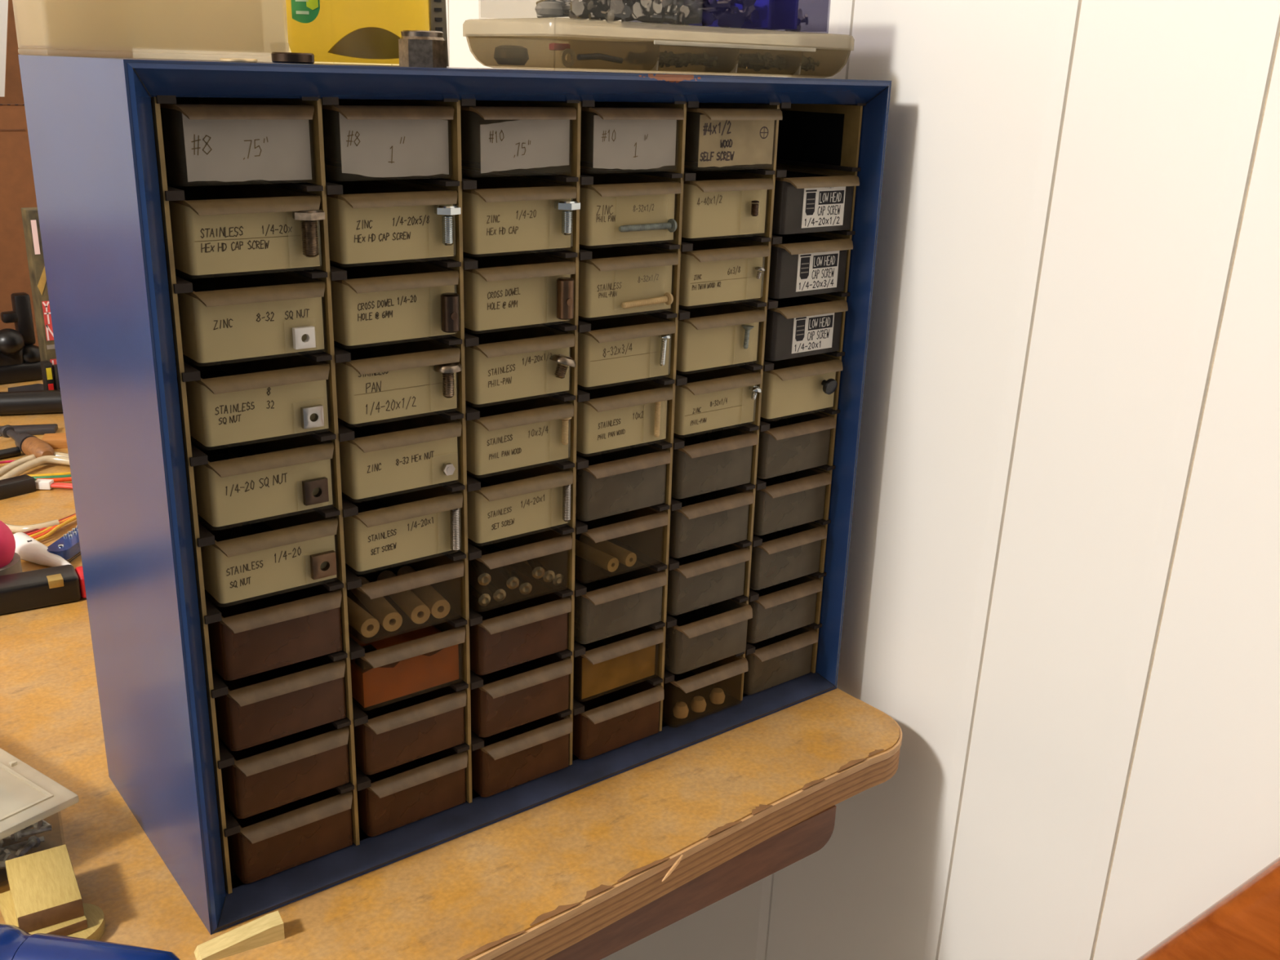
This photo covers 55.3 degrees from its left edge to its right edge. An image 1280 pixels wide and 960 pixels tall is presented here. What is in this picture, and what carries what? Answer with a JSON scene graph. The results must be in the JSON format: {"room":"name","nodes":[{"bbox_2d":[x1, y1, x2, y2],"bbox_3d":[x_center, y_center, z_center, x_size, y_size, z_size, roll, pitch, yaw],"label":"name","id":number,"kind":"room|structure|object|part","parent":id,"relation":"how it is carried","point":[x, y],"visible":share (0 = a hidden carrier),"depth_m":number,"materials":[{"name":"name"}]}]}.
{"room":"workshop","nodes":[
{"label":"workshop","id":0,"kind":"room"},
{"bbox_2d":[0,0,8,97],"bbox_3d":[-2.729,-0.494,1.194,4.130,2.660,0.020,-12,23,-36],"label":"wall","id":1,"kind":"structure","parent":0,"point":[3,3],"depth_m":2.31,"materials":[{"name":"paint"}]},
{"bbox_2d":[127,0,1279,959],"bbox_3d":[0.115,-0.324,0.951,0.020,2.660,3.949,-12,23,-36],"label":"wall","id":2,"kind":"structure","parent":0,"point":[1062,596],"depth_m":0.82,"materials":[{"name":"paint"}]},
{"bbox_2d":[1136,856,1279,959],"bbox_3d":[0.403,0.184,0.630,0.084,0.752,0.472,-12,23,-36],"label":"floor","id":3,"kind":"structure","parent":0,"point":[1244,924],"depth_m":0.68,"materials":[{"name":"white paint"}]},
{"bbox_3d":[-1.575,1.310,0.176,4.170,0.040,3.920,-12,23,-36],"label":"floor","id":4,"kind":"structure","parent":0,"visible":0},
{"bbox_2d":[0,379,902,959],"bbox_3d":[-1.236,0.486,1.241,2.004,0.860,2.168,-12,23,-36],"label":"workbench","id":5,"kind":"object","parent":4,"relation":"on","point":[592,872],"visible":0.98,"depth_m":0.79,"materials":[{"name":"wood"}]},
{"bbox_2d":[0,460,13,463],"bbox_3d":[-0.737,-0.021,1.428,0.003,0.008,0.029,14,22,33],"label":"wire","id":6,"kind":"object","parent":5,"relation":"on","point":[5,461],"visible":0.56,"depth_m":1.42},
{"bbox_2d":[0,446,21,458],"bbox_3d":[-0.781,-0.024,1.432,0.011,0.011,0.102,18,24,39],"label":"rod","id":7,"kind":"object","parent":5,"relation":"on","point":[13,451],"visible":1,"depth_m":1.46,"materials":[{"name":"metal"}]},
{"bbox_2d":[0,552,22,575],"bbox_3d":[-0.595,0.085,1.109,0.060,0.022,0.060,-12,23,-36],"label":"ring","id":8,"kind":"object","parent":5,"relation":"on","point":[14,566],"visible":0.43,"depth_m":1.10,"materials":[{"name":"plastic"}]},
{"bbox_2d":[0,520,15,568],"bbox_3d":[-0.594,0.060,1.099,0.057,0.057,0.057,-12,23,-36],"label":"ball","id":9,"kind":"object","parent":8,"relation":"on","point":[7,542],"visible":0.98,"depth_m":1.09,"materials":[{"name":"plastic"}]},
{"bbox_2d":[0,474,35,500],"bbox_3d":[-0.706,0.015,1.317,0.020,0.016,0.100,15,23,35],"label":"block","id":10,"kind":"object","parent":5,"relation":"on","point":[20,485],"visible":1,"depth_m":1.33,"materials":[{"name":"plastic"}]},
{"bbox_2d":[0,292,42,384],"bbox_3d":[-0.968,-0.193,1.738,0.218,0.125,0.062,-12,23,-36],"label":"clamp","id":11,"kind":"object","parent":5,"relation":"on","point":[20,358],"visible":0.94,"depth_m":1.78,"materials":[{"name":"metal"}]},
{"bbox_3d":[-0.913,-0.200,1.766,0.042,0.038,0.042,-12,23,-36],"label":"knob","id":12,"kind":"part","parent":11,"relation":"part of","materials":[{"name":"black metal"}]},
{"bbox_3d":[-0.900,-0.184,1.804,0.036,0.032,0.036,-12,23,-36],"label":"knob","id":13,"kind":"part","parent":11,"relation":"part of","materials":[{"name":"black metal"}]},
{"bbox_2d":[8,383,44,391],"bbox_3d":[-0.841,-0.119,1.702,0.070,0.016,0.064,-7,21,-26],"label":"wrap","id":14,"kind":"object","parent":5,"relation":"on","point":[34,387],"visible":0.18,"depth_m":1.70,"materials":[{"name":"plastic"}]},
{"bbox_2d":[0,424,54,457],"bbox_3d":[-0.742,-0.045,1.477,0.025,0.025,0.134,-16,26,-42],"label":"screwdriver","id":15,"kind":"object","parent":5,"relation":"on","point":[28,444],"visible":0.98,"depth_m":1.45,"materials":[{"name":"brown wood"}]},
{"bbox_3d":[-0.713,-0.035,1.449,0.025,0.025,0.052,-16,26,-42],"label":"handle","id":16,"kind":"part","parent":15,"relation":"part of","materials":[{"name":"brown wood"}]},
{"bbox_2d":[0,423,57,435],"bbox_3d":[-0.795,-0.063,1.551,0.100,0.008,0.024,-3,19,-15],"label":"metal plate","id":17,"kind":"object","parent":5,"relation":"on","point":[33,429],"visible":0.82,"depth_m":1.55,"materials":[{"name":"metal"}]},
{"bbox_2d":[0,389,62,415],"bbox_3d":[-0.849,-0.102,1.624,0.388,0.031,0.031,-4,19,-16],"label":"pipe","id":18,"kind":"object","parent":5,"relation":"on","point":[37,402],"visible":0.4,"depth_m":1.62,"materials":[{"name":"plastic"}]},
{"bbox_2d":[4,519,59,533],"bbox_3d":[-0.661,0.045,1.237,0.147,0.013,0.027,3,19,2],"label":"cable","id":19,"kind":"object","parent":5,"relation":"on","point":[14,528],"visible":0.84,"depth_m":1.23,"materials":[{"name":"plastic"}]},
{"bbox_2d":[0,452,68,476],"bbox_3d":[-0.716,-0.004,1.373,0.094,0.014,0.247,19,25,41],"label":"cable","id":20,"kind":"object","parent":5,"relation":"on","point":[4,469],"visible":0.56,"depth_m":1.41,"materials":[{"name":"plastic"}]},
{"bbox_2d":[0,455,69,479],"bbox_3d":[-0.707,0.001,1.359,0.089,0.014,0.230,17,24,38],"label":"cable","id":21,"kind":"object","parent":5,"relation":"on","point":[36,462],"visible":0.6,"depth_m":1.41,"materials":[{"name":"plastic"}]},
{"bbox_2d":[21,207,57,387],"bbox_3d":[-0.785,-0.243,1.689,0.090,0.262,0.041,-12,23,-36],"label":"package","id":22,"kind":"object","parent":5,"relation":"on","point":[30,220],"visible":0.29,"depth_m":1.65,"materials":[{"name":"multicoloured plastic"}]},
{"bbox_3d":[-0.790,-0.219,1.667,0.042,0.054,0.001,-12,23,-36],"label":"red panel","id":23,"kind":"part","parent":22,"relation":"part of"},
{"bbox_3d":[-0.792,-0.156,1.688,0.041,0.026,0.001,-12,23,-36],"label":"red panel","id":24,"kind":"part","parent":22,"relation":"part of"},
{"bbox_2d":[13,532,72,567],"bbox_3d":[-0.568,0.069,1.155,0.076,0.025,0.025,14,22,31],"label":"nozzle","id":25,"kind":"object","parent":5,"relation":"on","point":[28,548],"visible":0.85,"depth_m":1.15,"materials":[{"name":"plastic"}]},
{"bbox_2d":[0,564,86,615],"bbox_3d":[-0.603,0.108,1.035,0.252,0.025,0.036,-10,22,-31],"label":"tool case","id":26,"kind":"object","parent":5,"relation":"on","point":[60,584],"visible":0.84,"depth_m":1.07,"materials":[{"name":"black plastic"}]},
{"bbox_2d":[40,360,55,390],"bbox_3d":[-0.806,-0.130,1.667,0.010,0.062,0.021,-12,23,-36],"label":"pack","id":27,"kind":"object","parent":5,"relation":"on","point":[47,375],"visible":0.59,"depth_m":1.66},
{"bbox_2d":[26,471,71,476],"bbox_3d":[-0.650,-0.009,1.399,0.094,0.006,0.011,-9,21,-29],"label":"wire","id":28,"kind":"object","parent":5,"relation":"on","point":[66,473],"visible":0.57,"depth_m":1.38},
{"bbox_2d":[22,513,75,533],"bbox_3d":[-0.616,0.048,1.237,0.036,0.007,0.170,17,24,37],"label":"wire","id":29,"kind":"object","parent":5,"relation":"on","point":[33,530],"visible":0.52,"depth_m":1.22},
{"bbox_2d":[26,514,75,535],"bbox_3d":[-0.612,0.049,1.234,0.036,0.007,0.170,15,23,35],"label":"wire","id":30,"kind":"object","parent":5,"relation":"on","point":[43,528],"visible":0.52,"depth_m":1.22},
{"bbox_2d":[32,474,71,480],"bbox_3d":[-0.643,-0.006,1.392,0.091,0.006,0.012,-9,21,-28],"label":"wire","id":31,"kind":"object","parent":5,"relation":"on","point":[68,475],"visible":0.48,"depth_m":1.38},
{"bbox_2d":[29,514,75,537],"bbox_3d":[-0.608,0.050,1.232,0.037,0.007,0.171,14,22,33],"label":"wire","id":32,"kind":"object","parent":5,"relation":"on","point":[49,527],"visible":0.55,"depth_m":1.22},
{"bbox_2d":[35,479,72,489],"bbox_3d":[-0.624,0.006,1.357,0.104,0.009,0.014,3,19,3],"label":"connector","id":33,"kind":"object","parent":5,"relation":"on","point":[42,484],"visible":0.41,"depth_m":1.35,"materials":[{"name":"white plastic"}]},
{"bbox_2d":[35,476,71,482],"bbox_3d":[-0.636,-0.004,1.385,0.088,0.006,0.012,-9,21,-28],"label":"wire","id":34,"kind":"object","parent":5,"relation":"on","point":[57,479],"visible":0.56,"depth_m":1.37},
{"bbox_2d":[31,515,75,538],"bbox_3d":[-0.604,0.051,1.229,0.038,0.007,0.171,13,22,31],"label":"wire","id":35,"kind":"object","parent":5,"relation":"on","point":[54,526],"visible":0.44,"depth_m":1.22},
{"bbox_2d":[41,432,67,448],"bbox_3d":[-0.688,-0.051,1.519,0.100,0.012,0.030,-4,20,-17],"label":"wooden stick","id":36,"kind":"object","parent":5,"relation":"on","point":[56,441],"visible":0.14,"depth_m":1.50,"materials":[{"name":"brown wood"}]},
{"bbox_2d":[35,515,76,541],"bbox_3d":[-0.600,0.051,1.227,0.040,0.007,0.172,12,21,29],"label":"wire","id":37,"kind":"object","parent":5,"relation":"on","point":[74,517],"visible":0.49,"depth_m":1.23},
{"bbox_2d":[52,364,60,390],"bbox_3d":[-0.790,-0.127,1.665,0.010,0.058,0.021,-12,23,-36],"label":"pack","id":38,"kind":"object","parent":5,"relation":"on","point":[55,366],"visible":0.23,"depth_m":1.66},
{"bbox_2d":[47,525,80,563],"bbox_3d":[-0.550,0.062,1.187,0.022,0.018,0.074,3,19,3],"label":"tool","id":39,"kind":"object","parent":5,"relation":"on","point":[68,547],"visible":0.63,"depth_m":1.17,"materials":[{"name":"blue plastic"}]},
{"bbox_2d":[0,0,133,346],"bbox_3d":[-1.038,-0.529,1.918,0.836,0.643,0.346,-12,23,-36],"label":"wall","id":40,"kind":"structure","parent":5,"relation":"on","point":[64,28],"depth_m":2.06,"materials":[{"name":"paint"}]},
{"bbox_2d":[65,902,105,940],"bbox_3d":[-0.320,0.249,0.669,0.050,0.007,0.040,-15,25,-41],"label":"wood offcut","id":41,"kind":"object","parent":5,"relation":"on","point":[94,914],"visible":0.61,"depth_m":0.67,"materials":[{"name":"wood"}]},
{"bbox_2d":[0,890,88,935],"bbox_3d":[-0.332,0.239,0.677,0.036,0.006,0.050,-12,23,-35],"label":"wood block","id":42,"kind":"object","parent":41,"relation":"on","point":[6,907],"visible":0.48,"depth_m":0.67,"materials":[{"name":"wood"}]},
{"bbox_2d":[4,844,84,932],"bbox_3d":[-0.333,0.228,0.683,0.032,0.012,0.057,-10,22,-31],"label":"wood block","id":43,"kind":"object","parent":42,"relation":"on","point":[45,891],"visible":0.91,"depth_m":0.67,"materials":[{"name":"wood"}]},
{"bbox_2d":[0,923,180,959],"bbox_3d":[-0.307,0.249,0.619,0.152,0.041,0.041,4,19,6],"label":"tool","id":44,"kind":"object","parent":5,"relation":"on","point":[15,943],"visible":1,"depth_m":0.61,"materials":[{"name":"plastic"}]},
{"bbox_2d":[194,911,284,959],"bbox_3d":[-0.220,0.251,0.669,0.046,0.010,0.012,-9,21,-29],"label":"wedge","id":45,"kind":"object","parent":5,"relation":"on","point":[267,929],"visible":1,"depth_m":0.67,"materials":[{"name":"brown wood"}]},
{"bbox_2d":[17,0,891,934],"bbox_3d":[-0.093,-0.068,0.813,0.500,0.530,0.196,-12,23,-36],"label":"drawer cabinet","id":46,"kind":"object","parent":5,"relation":"on","point":[317,328],"depth_m":0.72,"materials":[{"name":"blue metal"}]},
{"bbox_2d":[219,57,257,62],"bbox_3d":[-0.199,-0.208,0.605,0.018,0.002,0.018,-12,23,-36],"label":"disc","id":47,"kind":"object","parent":46,"relation":"on","point":[224,60],"visible":0.98,"depth_m":0.60,"materials":[{"name":"beige"}]},
{"bbox_3d":[-0.243,0.066,0.732,0.068,0.036,0.150,-12,23,-36],"label":"drawer","id":48,"kind":"part","parent":46,"relation":"part of","materials":[{"name":"plastic"}]},
{"bbox_3d":[-0.244,0.107,0.746,0.068,0.036,0.150,-12,23,-36],"label":"drawer","id":49,"kind":"part","parent":46,"relation":"part of","materials":[{"name":"plastic"}]},
{"bbox_3d":[-0.245,0.149,0.760,0.068,0.036,0.150,-12,23,-36],"label":"drawer","id":50,"kind":"part","parent":46,"relation":"part of","materials":[{"name":"plastic"}]},
{"bbox_3d":[-0.247,0.190,0.774,0.068,0.036,0.150,-12,23,-36],"label":"drawer","id":51,"kind":"part","parent":46,"relation":"part of","materials":[{"name":"plastic"}]},
{"bbox_2d":[271,52,314,63],"bbox_3d":[-0.188,-0.228,0.660,0.022,0.005,0.022,-12,23,-36],"label":"nut","id":52,"kind":"object","parent":46,"relation":"on","point":[277,57],"visible":0.95,"depth_m":0.65,"materials":[{"name":"metal"}]},
{"bbox_2d":[290,0,400,59],"bbox_3d":[-0.174,-0.325,0.747,0.096,0.135,0.047,-12,23,-36],"label":"box","id":53,"kind":"object","parent":46,"relation":"on","point":[367,42],"visible":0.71,"depth_m":0.74,"materials":[{"name":"cardboard"}]},
{"bbox_2d":[346,596,379,637],"bbox_3d":[-0.176,0.078,0.736,0.012,0.012,0.060,-12,23,-36],"label":"spacer","id":54,"kind":"object","parent":46,"relation":"in","point":[360,620],"visible":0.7,"depth_m":0.72,"materials":[{"name":"wood"}]},
{"bbox_2d":[350,576,402,631],"bbox_3d":[-0.162,0.075,0.746,0.012,0.012,0.060,-9,22,-30],"label":"spacer","id":55,"kind":"object","parent":46,"relation":"in","point":[380,608],"visible":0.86,"depth_m":0.73,"materials":[{"name":"wood"}]},
{"bbox_2d":[346,579,458,707],"bbox_3d":[-0.175,0.102,0.784,0.064,0.025,0.120,-12,23,-36],"label":"drawer","id":56,"kind":"object","parent":46,"relation":"in","point":[371,686],"visible":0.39,"depth_m":0.75,"materials":[{"name":"plastic"}]},
{"bbox_2d":[377,570,430,623],"bbox_3d":[-0.147,0.072,0.757,0.012,0.012,0.060,-9,22,-30],"label":"spacer","id":57,"kind":"object","parent":46,"relation":"in","point":[407,601],"visible":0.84,"depth_m":0.74,"materials":[{"name":"wood"}]},
{"bbox_3d":[-0.183,0.135,0.806,0.068,0.036,0.150,-12,23,-36],"label":"drawer","id":58,"kind":"part","parent":46,"relation":"part of","materials":[{"name":"plastic"}]},
{"bbox_3d":[-0.184,0.177,0.820,0.068,0.036,0.150,-12,23,-36],"label":"drawer","id":59,"kind":"part","parent":46,"relation":"part of","materials":[{"name":"plastic"}]},
{"bbox_2d":[398,30,446,67],"bbox_3d":[-0.122,-0.243,0.689,0.025,0.019,0.026,-12,23,-36],"label":"fitting","id":60,"kind":"object","parent":46,"relation":"on","point":[417,48],"visible":0.98,"depth_m":0.68,"materials":[{"name":"metal"}]},
{"bbox_2d":[396,565,450,618],"bbox_3d":[-0.136,0.070,0.765,0.012,0.012,0.060,-9,22,-30],"label":"spacer","id":61,"kind":"object","parent":46,"relation":"in","point":[439,607],"visible":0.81,"depth_m":0.74,"materials":[{"name":"wood"}]},
{"bbox_3d":[-0.130,-0.302,0.783,0.014,0.070,0.002,-12,23,-36],"label":"punched strip","id":62,"kind":"part","parent":46,"relation":"part of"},
{"bbox_2d":[468,582,490,606],"bbox_3d":[-0.104,0.071,0.771,0.008,0.008,0.028,-10,22,-31],"label":"screw","id":63,"kind":"object","parent":46,"relation":"in","point":[484,599],"visible":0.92,"depth_m":0.76,"materials":[{"name":"silver metal"}]},
{"bbox_2d":[470,559,491,585],"bbox_3d":[-0.101,0.057,0.767,0.008,0.008,0.028,-5,20,-20],"label":"screw","id":64,"kind":"object","parent":46,"relation":"in","point":[484,579],"visible":1,"depth_m":0.76,"materials":[{"name":"silver metal"}]},
{"bbox_2d":[485,580,506,601],"bbox_3d":[-0.094,0.068,0.778,0.008,0.008,0.028,-7,21,-26],"label":"screw","id":65,"kind":"object","parent":46,"relation":"in","point":[499,594],"visible":0.9,"depth_m":0.77,"materials":[{"name":"silver metal"}]},
{"bbox_2d":[498,565,519,589],"bbox_3d":[-0.085,0.061,0.782,0.008,0.008,0.028,-5,20,-20],"label":"screw","id":66,"kind":"object","parent":46,"relation":"on","point":[513,582],"visible":0.94,"depth_m":0.77,"materials":[{"name":"silver metal"}]},
{"bbox_3d":[-0.119,0.080,0.839,0.068,0.036,0.150,-12,23,-36],"label":"drawer","id":67,"kind":"part","parent":46,"relation":"part of","materials":[{"name":"plastic"}]},
{"bbox_3d":[-0.120,0.122,0.851,0.068,0.036,0.150,-12,23,-36],"label":"drawer","id":68,"kind":"part","parent":46,"relation":"part of","materials":[{"name":"plastic"}]},
{"bbox_3d":[-0.120,0.164,0.865,0.068,0.036,0.150,-12,23,-36],"label":"drawer","id":69,"kind":"part","parent":46,"relation":"part of","materials":[{"name":"plastic"}]},
{"bbox_2d":[511,568,532,594],"bbox_3d":[-0.077,0.065,0.789,0.008,0.008,0.028,-5,20,-20],"label":"screw","id":70,"kind":"object","parent":46,"relation":"in","point":[525,588],"visible":0.96,"depth_m":0.78,"materials":[{"name":"silver metal"}]},
{"bbox_2d":[526,558,544,578],"bbox_3d":[-0.069,0.055,0.793,0.008,0.008,0.028,-4,20,-17],"label":"screw","id":71,"kind":"object","parent":46,"relation":"in","point":[538,572],"visible":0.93,"depth_m":0.78,"materials":[{"name":"silver metal"}]},
{"bbox_2d":[534,558,555,582],"bbox_3d":[-0.065,0.058,0.798,0.008,0.008,0.028,-8,21,-26],"label":"screw","id":72,"kind":"object","parent":46,"relation":"in","point":[548,576],"visible":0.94,"depth_m":0.79,"materials":[{"name":"silver metal"}]},
{"bbox_2d":[546,568,564,586],"bbox_3d":[-0.061,0.061,0.802,0.008,0.008,0.028,-12,23,-36],"label":"screw","id":73,"kind":"object","parent":46,"relation":"in","point":[558,579],"visible":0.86,"depth_m":0.79,"materials":[{"name":"silver metal"}]},
{"bbox_2d":[574,538,618,572],"bbox_3d":[-0.034,0.050,0.836,0.010,0.010,0.050,-14,24,-39],"label":"spacer","id":74,"kind":"object","parent":46,"relation":"in","point":[603,560],"visible":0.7,"depth_m":0.82,"materials":[{"name":"wood"}]},
{"bbox_2d":[579,533,636,566],"bbox_3d":[-0.022,0.048,0.844,0.010,0.010,0.050,-14,24,-39],"label":"spacer","id":75,"kind":"object","parent":46,"relation":"in","point":[627,557],"visible":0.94,"depth_m":0.83,"materials":[{"name":"wood"}]},
{"bbox_2d":[493,41,728,65],"bbox_3d":[0.018,-0.280,0.795,0.250,0.028,0.111,-12,23,-36],"label":"parts organiser","id":76,"kind":"object","parent":46,"relation":"on","point":[694,43],"depth_m":0.75,"materials":[{"name":"plastic"}]},
{"bbox_3d":[-0.080,-0.263,0.757,0.022,0.012,0.022,-12,23,-36],"label":"brown knob","id":77,"kind":"part","parent":76,"relation":"part of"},
{"bbox_2d":[548,43,569,50],"bbox_3d":[-0.048,-0.256,0.723,0.012,0.004,0.006,-12,23,-36],"label":"block","id":78,"kind":"object","parent":76,"relation":"in","point":[552,46],"visible":0.84,"depth_m":0.72,"materials":[{"name":"plastic"}]},
{"bbox_2d":[560,48,576,66],"bbox_3d":[-0.041,-0.243,0.704,0.010,0.010,0.002,-12,23,-36],"label":"washer","id":79,"kind":"object","parent":76,"relation":"in","point":[565,51],"visible":1,"depth_m":0.70,"materials":[{"name":"plastic"}]},
{"bbox_3d":[-0.024,-0.250,0.724,0.034,0.006,0.004,-16,25,-42],"label":"blue strip","id":80,"kind":"part","parent":76,"relation":"part of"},
{"bbox_2d":[622,50,719,67],"bbox_3d":[0.020,-0.265,0.771,0.052,0.010,0.042,-12,23,-36],"label":"screws","id":81,"kind":"object","parent":76,"relation":"in","point":[669,59],"visible":1,"depth_m":0.76,"materials":[{"name":"grey metal"}]},
{"bbox_2d":[680,0,798,30],"bbox_3d":[0.057,-0.320,0.811,0.108,0.040,0.092,-12,23,-36],"label":"box","id":82,"kind":"object","parent":76,"relation":"on","point":[773,14],"visible":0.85,"depth_m":0.80,"materials":[{"name":"blue plastic"}]},
{"bbox_2d":[668,0,759,29],"bbox_3d":[0.046,-0.302,0.785,0.052,0.024,0.053,-12,23,-36],"label":"bolts","id":83,"kind":"object","parent":82,"relation":"in","point":[728,15],"visible":0.92,"depth_m":0.78,"materials":[{"name":"silver metal"}]},
{"bbox_2d":[756,8,808,32],"bbox_3d":[0.096,-0.310,0.825,0.026,0.016,0.050,-12,23,-36],"label":"bolts","id":84,"kind":"object","parent":82,"relation":"in","point":[801,19],"visible":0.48,"depth_m":0.82,"materials":[{"name":"silver metal"}]},
{"bbox_2d":[701,49,785,71],"bbox_3d":[0.067,-0.276,0.805,0.048,0.013,0.043,-12,23,-36],"label":"screws","id":85,"kind":"object","parent":76,"relation":"in","point":[729,60],"visible":0.92,"depth_m":0.80,"materials":[{"name":"grey metal"}]},
{"bbox_2d":[768,53,819,72],"bbox_3d":[0.106,-0.285,0.836,0.030,0.012,0.041,-12,23,-36],"label":"screws","id":86,"kind":"object","parent":76,"relation":"in","point":[796,63],"visible":0.69,"depth_m":0.82,"materials":[{"name":"grey metal"}]},
{"bbox_3d":[-0.030,-0.301,0.746,0.107,0.040,0.092,-12,23,-36],"label":"box","id":87,"kind":"object","parent":76,"relation":"on","visible":0},
{"bbox_2d":[534,1,563,17],"bbox_3d":[-0.052,-0.273,0.709,0.018,0.008,0.017,-12,23,-36],"label":"cap","id":88,"kind":"object","parent":87,"relation":"in","point":[551,9],"visible":1,"depth_m":0.70,"materials":[{"name":"plastic"}]},
{"bbox_2d":[536,0,694,27],"bbox_3d":[-0.012,-0.287,0.735,0.097,0.026,0.046,-12,23,-36],"label":"screws","id":89,"kind":"object","parent":87,"relation":"in","point":[656,12],"visible":0.98,"depth_m":0.72,"materials":[{"name":"silver metal"}]},
{"bbox_3d":[-0.058,0.150,0.911,0.068,0.036,0.150,-12,23,-36],"label":"drawer","id":90,"kind":"part","parent":46,"relation":"part of","materials":[{"name":"plastic"}]},
{"bbox_2d":[581,644,655,698],"bbox_3d":[-0.014,0.129,0.846,0.063,0.031,0.001,-12,23,-36],"label":"card","id":91,"kind":"object","parent":46,"relation":"in","point":[599,677],"visible":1,"depth_m":0.84,"materials":[{"name":"paper"}]},
{"bbox_3d":[-0.057,0.067,0.884,0.068,0.036,0.150,-12,23,-36],"label":"drawer","id":92,"kind":"part","parent":46,"relation":"part of","materials":[{"name":"plastic"}]},
{"bbox_3d":[-0.055,-0.016,0.857,0.068,0.036,0.150,-12,23,-36],"label":"drawer","id":93,"kind":"part","parent":46,"relation":"part of","materials":[{"name":"plastic"}]},
{"bbox_2d":[672,701,688,718],"bbox_3d":[0.030,0.169,0.897,0.012,0.012,0.012,-12,23,-36],"label":"bead","id":94,"kind":"object","parent":46,"relation":"in","point":[680,710],"visible":1,"depth_m":0.89,"materials":[{"name":"wood"}]},
{"bbox_2d":[690,695,706,712],"bbox_3d":[0.043,0.167,0.907,0.012,0.012,0.012,-12,23,-36],"label":"bead","id":95,"kind":"object","parent":46,"relation":"in","point":[698,704],"visible":1,"depth_m":0.90,"materials":[{"name":"wood"}]},
{"bbox_3d":[0.005,0.053,0.931,0.068,0.036,0.150,-12,23,-36],"label":"drawer","id":96,"kind":"part","parent":46,"relation":"part of","materials":[{"name":"plastic"}]},
{"bbox_3d":[0.007,0.096,0.941,0.068,0.036,0.150,-12,23,-36],"label":"drawer","id":97,"kind":"part","parent":46,"relation":"part of","materials":[{"name":"plastic"}]},
{"bbox_3d":[0.006,0.011,0.918,0.068,0.036,0.150,-12,23,-36],"label":"drawer","id":98,"kind":"part","parent":46,"relation":"part of","materials":[{"name":"plastic"}]},
{"bbox_3d":[0.007,-0.030,0.904,0.068,0.036,0.150,-12,23,-36],"label":"drawer","id":99,"kind":"part","parent":46,"relation":"part of","materials":[{"name":"plastic"}]},
{"bbox_2d":[709,688,724,704],"bbox_3d":[0.058,0.162,0.918,0.012,0.012,0.012,-12,23,-36],"label":"bead","id":100,"kind":"object","parent":46,"relation":"in","point":[717,696],"visible":1,"depth_m":0.91,"materials":[{"name":"wood"}]},
{"bbox_3d":[0.065,0.122,1.006,0.068,0.036,0.150,-12,23,-36],"label":"drawer","id":101,"kind":"part","parent":46,"relation":"part of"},
{"bbox_3d":[0.066,0.081,0.992,0.068,0.036,0.150,-12,23,-36],"label":"drawer","id":102,"kind":"part","parent":46,"relation":"part of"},
{"bbox_3d":[0.067,0.039,0.978,0.068,0.036,0.150,-12,23,-36],"label":"drawer","id":103,"kind":"part","parent":46,"relation":"part of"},
{"bbox_3d":[0.069,-0.002,0.964,0.068,0.036,0.150,-12,23,-36],"label":"drawer","id":104,"kind":"part","parent":46,"relation":"part of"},
{"bbox_3d":[0.070,-0.044,0.950,0.068,0.036,0.150,-12,23,-36],"label":"drawer","id":105,"kind":"part","parent":46,"relation":"part of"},
{"bbox_3d":[0.074,-0.126,0.921,0.068,0.036,0.150,-12,23,-36],"label":"drawer","id":106,"kind":"part","parent":46,"relation":"part of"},
{"bbox_3d":[0.075,-0.167,0.907,0.068,0.036,0.150,-12,23,-36],"label":"drawer","id":107,"kind":"part","parent":46,"relation":"part of","materials":[{"name":"plastic"}]},
{"bbox_3d":[0.077,-0.208,0.892,0.068,0.036,0.150,-12,23,-36],"label":"drawer","id":108,"kind":"part","parent":46,"relation":"part of","materials":[{"name":"plastic"}]},
{"bbox_2d":[795,315,833,351],"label":"print","id":109,"kind":"object","parent":46,"relation":"attached to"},
{"bbox_2d":[799,253,838,290],"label":"print","id":110,"kind":"object","parent":46,"relation":"attached to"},
{"bbox_2d":[808,316,830,328],"bbox_3d":[0.128,-0.112,0.869,0.021,0.007,0.001,-12,23,-36],"label":"print","id":111,"kind":"object","parent":46,"relation":"attached to","point":[815,323],"depth_m":0.87},
{"bbox_2d":[813,255,835,266],"bbox_3d":[0.129,-0.153,0.855,0.021,0.007,0.001,-12,23,-36],"label":"print","id":112,"kind":"object","parent":46,"relation":"attached to","point":[820,260],"depth_m":0.86},
{"bbox_2d":[804,186,844,226],"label":"print","id":113,"kind":"object","parent":46,"relation":"attached to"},
{"bbox_3d":[0.136,-0.068,0.886,0.012,0.012,0.010,-12,23,-36],"label":"sample knob","id":114,"kind":"part","parent":46,"relation":"part of","materials":[{"name":"black metal"}]},
{"bbox_2d":[819,191,841,203],"bbox_3d":[0.131,-0.195,0.840,0.021,0.007,0.001,-12,23,-36],"label":"print","id":115,"kind":"object","parent":46,"relation":"attached to","point":[825,197],"depth_m":0.84},
{"bbox_3d":[-0.590,0.396,0.351,1.810,0.031,0.043,-12,23,-36],"label":"rail","id":116,"kind":"part","parent":5,"relation":"part of","materials":[{"name":"wood"}]},
{"bbox_3d":[-0.457,0.203,0.740,0.197,0.041,0.137,14,22,33],"label":"screw organiser","id":117,"kind":"object","parent":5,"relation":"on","visible":0},
{"bbox_2d":[0,783,51,868],"bbox_3d":[-0.417,0.213,0.732,0.104,0.030,0.090,15,22,34],"label":"screws","id":118,"kind":"object","parent":117,"relation":"in","point":[13,824],"visible":0.94,"depth_m":0.74,"materials":[{"name":"metal"}]}
]}

